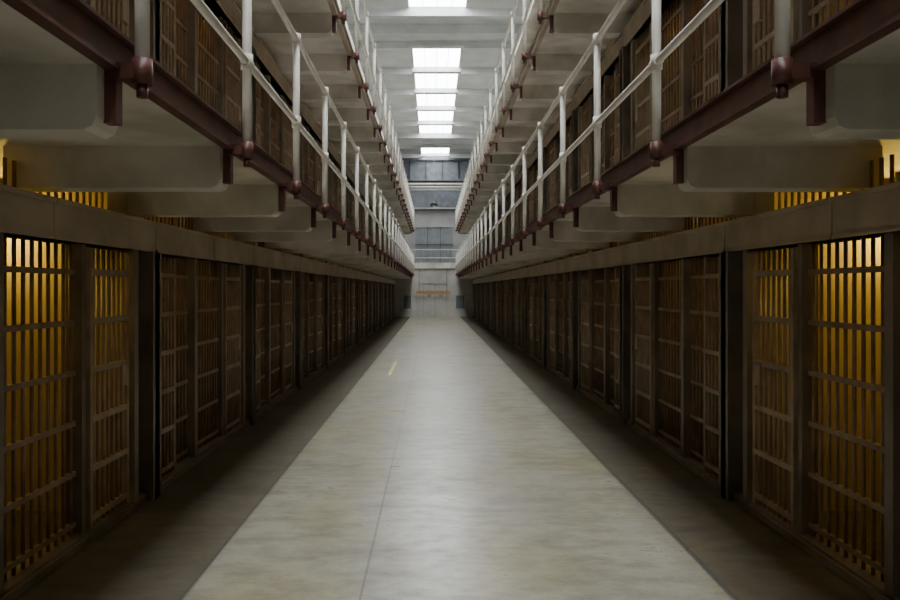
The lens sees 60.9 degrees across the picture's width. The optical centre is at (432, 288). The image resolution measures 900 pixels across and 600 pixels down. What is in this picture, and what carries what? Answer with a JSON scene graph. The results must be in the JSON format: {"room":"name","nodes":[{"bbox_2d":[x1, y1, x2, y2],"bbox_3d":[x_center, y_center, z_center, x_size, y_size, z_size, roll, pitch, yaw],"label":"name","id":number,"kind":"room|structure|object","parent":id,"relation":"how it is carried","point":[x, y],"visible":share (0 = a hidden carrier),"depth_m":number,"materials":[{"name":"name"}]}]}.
{"room":"prison interior","nodes":[
{"label":"prison interior","id":0,"kind":"room"},
{"bbox_2d":[337,0,396,179],"bbox_3d":[-3.425,-6.225,21.110,2.770,0.150,50.800,0,0,0],"label":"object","id":1,"kind":"structure","parent":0,"point":[338,1],"depth_m":21.53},
{"bbox_2d":[396,157,471,262],"bbox_3d":[0.000,-4.100,52.600,14.000,11.600,0.200,0,0,0],"label":"wall","id":2,"kind":"structure","parent":0,"point":[422,217],"depth_m":52.50,"materials":[{"name":"white paint"}]},
{"bbox_2d":[391,158,476,181],"bbox_3d":[0.000,-8.098,52.140,13.800,1.510,0.680,0,0,0],"label":"window","id":3,"kind":"structure","parent":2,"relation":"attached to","point":[416,169],"depth_m":51.99,"materials":[{"name":"grey glass"}]},
{"bbox_2d":[415,226,452,261],"bbox_3d":[0.069,-3.054,52.420,2.668,2.462,0.120,0,0,0],"label":"barred opening","id":4,"kind":"object","parent":2,"relation":"attached to","point":[426,237],"visible":0.96,"depth_m":52.44,"materials":[{"name":"grey paint"}]},
{"bbox_2d":[409,189,460,208],"bbox_3d":[0.069,-6.142,52.315,3.769,1.367,0.330,0,0,0],"label":"ventilation duct","id":5,"kind":"object","parent":2,"relation":"attached to","point":[421,198],"visible":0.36,"depth_m":52.20,"materials":[{"name":"grey metal"}]},
{"bbox_2d":[340,0,529,157],"bbox_3d":[0.000,-8.950,21.750,14.000,0.500,61.500,0,0,0],"label":"ceiling","id":6,"kind":"structure","parent":0,"point":[479,28],"depth_m":29.74,"materials":[{"name":"concrete"}]},
{"bbox_2d":[429,202,438,206],"bbox_3d":[0.064,-7.012,49.000,0.585,3.576,0.600,0,0,0],"label":"pendant lamp","id":7,"kind":"object","parent":6,"relation":"hanging from","point":[433,204],"visible":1,"depth_m":48.90,"materials":[{"name":"grey metal"}]},
{"bbox_2d":[409,0,465,152],"bbox_3d":[0.140,-9.035,22.050,1.800,0.070,60.560,0,0,0],"label":"skylight","id":8,"kind":"object","parent":6,"relation":"attached to","point":[422,57],"visible":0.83,"depth_m":32.94,"materials":[{"name":"white glass"}]},
{"bbox_2d":[7,317,880,599],"bbox_3d":[0.000,1.799,21.750,14.000,0.202,61.500,0,0,0],"label":"floor","id":9,"kind":"structure","parent":0,"point":[471,470],"depth_m":5.84,"materials":[{"name":"concrete"}]},
{"bbox_2d":[7,192,382,510],"bbox_3d":[-3.650,0.450,21.120,2.320,2.500,50.820,0,0,0],"label":"cell interior row","id":10,"kind":"object","parent":9,"relation":"on","point":[113,201],"visible":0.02,"depth_m":5.87},
{"bbox_2d":[0,0,411,278],"bbox_3d":[-3.010,-0.805,21.110,3.600,0.390,50.800,0,0,0],"label":"walkway","id":11,"kind":"object","parent":10,"relation":"attached to","point":[67,125],"visible":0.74,"depth_m":4.55,"materials":[{"name":"beige paint"}]},
{"bbox_2d":[95,0,209,103],"bbox_3d":[-3.650,-2.270,21.120,2.320,2.500,50.820,0,0,0],"label":"cell interior row","id":12,"kind":"object","parent":11,"relation":"on","point":[95,0],"visible":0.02,"depth_m":9.25},
{"bbox_2d":[234,0,412,233],"bbox_3d":[-3.010,-3.435,21.110,3.600,0.390,50.800,0,0,0],"label":"walkway","id":13,"kind":"object","parent":12,"relation":"attached to","point":[324,37],"visible":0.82,"depth_m":12.56,"materials":[{"name":"beige paint"}]},
{"bbox_2d":[335,0,414,231],"bbox_3d":[-1.175,-4.067,21.110,0.150,1.375,50.800,0,0,0],"label":"gallery railing","id":14,"kind":"object","parent":13,"relation":"attached to","point":[402,182],"visible":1,"depth_m":16.49,"materials":[{"name":"white metal"}]},
{"bbox_2d":[84,0,394,256],"bbox_3d":[-2.380,-2.255,21.060,0.280,2.470,50.700,0,0,0],"label":"cells","id":15,"kind":"object","parent":11,"relation":"on","point":[174,43],"depth_m":8.50,"materials":[{"name":"brown metal"}]},
{"bbox_2d":[204,0,394,238],"bbox_3d":[-2.375,-3.145,21.060,0.230,0.250,50.700,0,0,0],"label":"lintel","id":16,"kind":"object","parent":15,"relation":"on","point":[230,12],"depth_m":11.14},
{"bbox_2d":[111,0,414,275],"bbox_3d":[-1.175,-1.438,21.110,0.150,1.375,50.800,0,0,0],"label":"gallery railing","id":17,"kind":"object","parent":11,"relation":"attached to","point":[139,71],"visible":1,"depth_m":6.35,"materials":[{"name":"white metal"}]},
{"bbox_2d":[0,157,394,599],"bbox_3d":[-2.380,0.465,21.060,0.280,2.470,50.700,0,0,0],"label":"cells","id":18,"kind":"object","parent":9,"relation":"on","point":[272,331],"depth_m":6.13,"materials":[{"name":"brown metal"}]},
{"bbox_2d":[0,184,394,283],"bbox_3d":[-2.375,-0.425,21.060,0.230,0.250,50.700,0,0,0],"label":"lintel","id":19,"kind":"object","parent":18,"relation":"on","point":[27,214],"depth_m":5.64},
{"bbox_2d":[394,263,473,316],"bbox_3d":[0.000,0.050,47.550,13.980,3.300,2.100,0,0,0],"label":"wall","id":20,"kind":"structure","parent":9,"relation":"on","point":[423,272],"depth_m":46.60,"materials":[{"name":"beige paint"}]},
{"bbox_2d":[403,295,411,308],"bbox_3d":[-1.553,0.792,46.565,0.526,0.831,0.070,0,0,0],"label":"notice board","id":21,"kind":"object","parent":20,"relation":"attached to","point":[407,298],"visible":1,"depth_m":46.55,"materials":[{"name":"grey metal"}]},
{"bbox_2d":[396,249,463,262],"bbox_3d":[0.050,-1.986,46.650,5.321,0.872,0.044,0,0,0],"label":"gallery railing","id":22,"kind":"object","parent":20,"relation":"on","point":[419,257],"depth_m":46.64,"materials":[{"name":"white metal"}]},
{"bbox_2d":[416,291,449,293],"bbox_3d":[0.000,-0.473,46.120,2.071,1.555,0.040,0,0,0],"label":"hanging sign","id":23,"kind":"object","parent":20,"relation":"attached to","point":[417,292],"visible":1,"depth_m":46.10,"materials":[{"name":"orange paint"}]},
{"bbox_2d":[423,283,446,316],"bbox_3d":[0.122,0.675,46.560,1.440,2.050,0.080,0,0,0],"label":"door","id":24,"kind":"structure","parent":20,"relation":"attached to","point":[434,305],"depth_m":46.56,"materials":[{"name":"white paint"}]},
{"bbox_2d":[455,295,464,308],"bbox_3d":[1.645,0.792,46.565,0.587,0.831,0.070,0,0,0],"label":"notice board","id":25,"kind":"object","parent":20,"relation":"attached to","point":[459,298],"visible":1,"depth_m":46.55,"materials":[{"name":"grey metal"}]},
{"bbox_2d":[473,154,899,599],"bbox_3d":[2.500,0.465,21.060,0.280,2.470,50.700,0,0,0],"label":"cells","id":26,"kind":"object","parent":9,"relation":"on","point":[605,333],"depth_m":5.87,"materials":[{"name":"brown metal"}]},
{"bbox_2d":[473,181,899,283],"bbox_3d":[2.495,-0.425,21.060,0.230,0.250,50.700,0,0,0],"label":"lintel","id":27,"kind":"object","parent":26,"relation":"on","point":[874,211],"depth_m":5.52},
{"bbox_2d":[493,192,880,510],"bbox_3d":[3.770,0.450,21.120,2.320,2.500,50.820,0,0,0],"label":"cell interior row","id":28,"kind":"object","parent":9,"relation":"on","point":[763,201],"visible":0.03,"depth_m":5.87},
{"bbox_2d":[458,0,899,278],"bbox_3d":[3.195,-0.805,21.110,3.470,0.390,50.800,0,0,0],"label":"walkway","id":29,"kind":"object","parent":28,"relation":"attached to","point":[745,140],"visible":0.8,"depth_m":4.61,"materials":[{"name":"beige paint"}]},
{"bbox_2d":[455,0,818,275],"bbox_3d":[1.415,-1.438,21.110,0.170,1.375,50.800,0,0,0],"label":"gallery railing","id":30,"kind":"object","parent":29,"relation":"attached to","point":[784,71],"visible":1,"depth_m":6.35,"materials":[{"name":"white metal"}]},
{"bbox_2d":[473,0,853,260],"bbox_3d":[2.500,-2.255,21.060,0.280,2.470,50.700,0,0,0],"label":"cells","id":31,"kind":"object","parent":29,"relation":"on","point":[738,36],"depth_m":8.22,"materials":[{"name":"brown metal"}]},
{"bbox_2d":[473,0,679,238],"bbox_3d":[2.495,-3.145,21.060,0.230,0.250,50.700,0,0,0],"label":"lintel","id":32,"kind":"object","parent":31,"relation":"on","point":[641,18],"depth_m":10.75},
{"bbox_2d":[670,0,851,125],"bbox_3d":[3.770,-2.270,21.120,2.320,2.500,50.820,0,0,0],"label":"cell interior row","id":33,"kind":"object","parent":29,"relation":"on","point":[840,1],"visible":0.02,"depth_m":9.25},
{"bbox_2d":[457,0,642,233],"bbox_3d":[3.195,-3.435,21.110,3.470,0.390,50.800,0,0,0],"label":"walkway","id":34,"kind":"object","parent":33,"relation":"attached to","point":[561,41],"visible":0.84,"depth_m":12.68,"materials":[{"name":"beige paint"}]},
{"bbox_2d":[455,0,550,231],"bbox_3d":[1.415,-4.067,21.110,0.170,1.375,50.800,0,0,0],"label":"gallery railing","id":35,"kind":"object","parent":34,"relation":"attached to","point":[468,181],"visible":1,"depth_m":16.50,"materials":[{"name":"white metal"}]},
{"bbox_2d":[895,172,899,181],"bbox_3d":[3.410,-0.698,5.610,0.070,0.315,0.070,0,0,0],"label":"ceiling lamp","id":36,"kind":"object","parent":29,"relation":"hanging from","point":[897,174],"visible":0.05,"depth_m":5.59,"materials":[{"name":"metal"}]},
{"bbox_2d":[473,0,548,187],"bbox_3d":[3.545,-6.225,21.110,2.770,0.150,50.800,0,0,0],"label":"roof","id":37,"kind":"structure","parent":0,"point":[532,25],"depth_m":20.68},
{"bbox_3d":[-7.100,-4.100,21.750,0.200,11.600,61.500,0,0,0],"label":"wall","id":38,"kind":"structure","parent":0,"visible":0},
{"bbox_2d":[408,183,463,187],"bbox_3d":[0.000,-6.697,49.500,13.800,0.294,0.100,0,0,0],"label":"pipes","id":39,"kind":"object","parent":38,"relation":"attached to","point":[408,183],"visible":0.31,"depth_m":49.47,"materials":[{"name":"white metal"}]}
]}

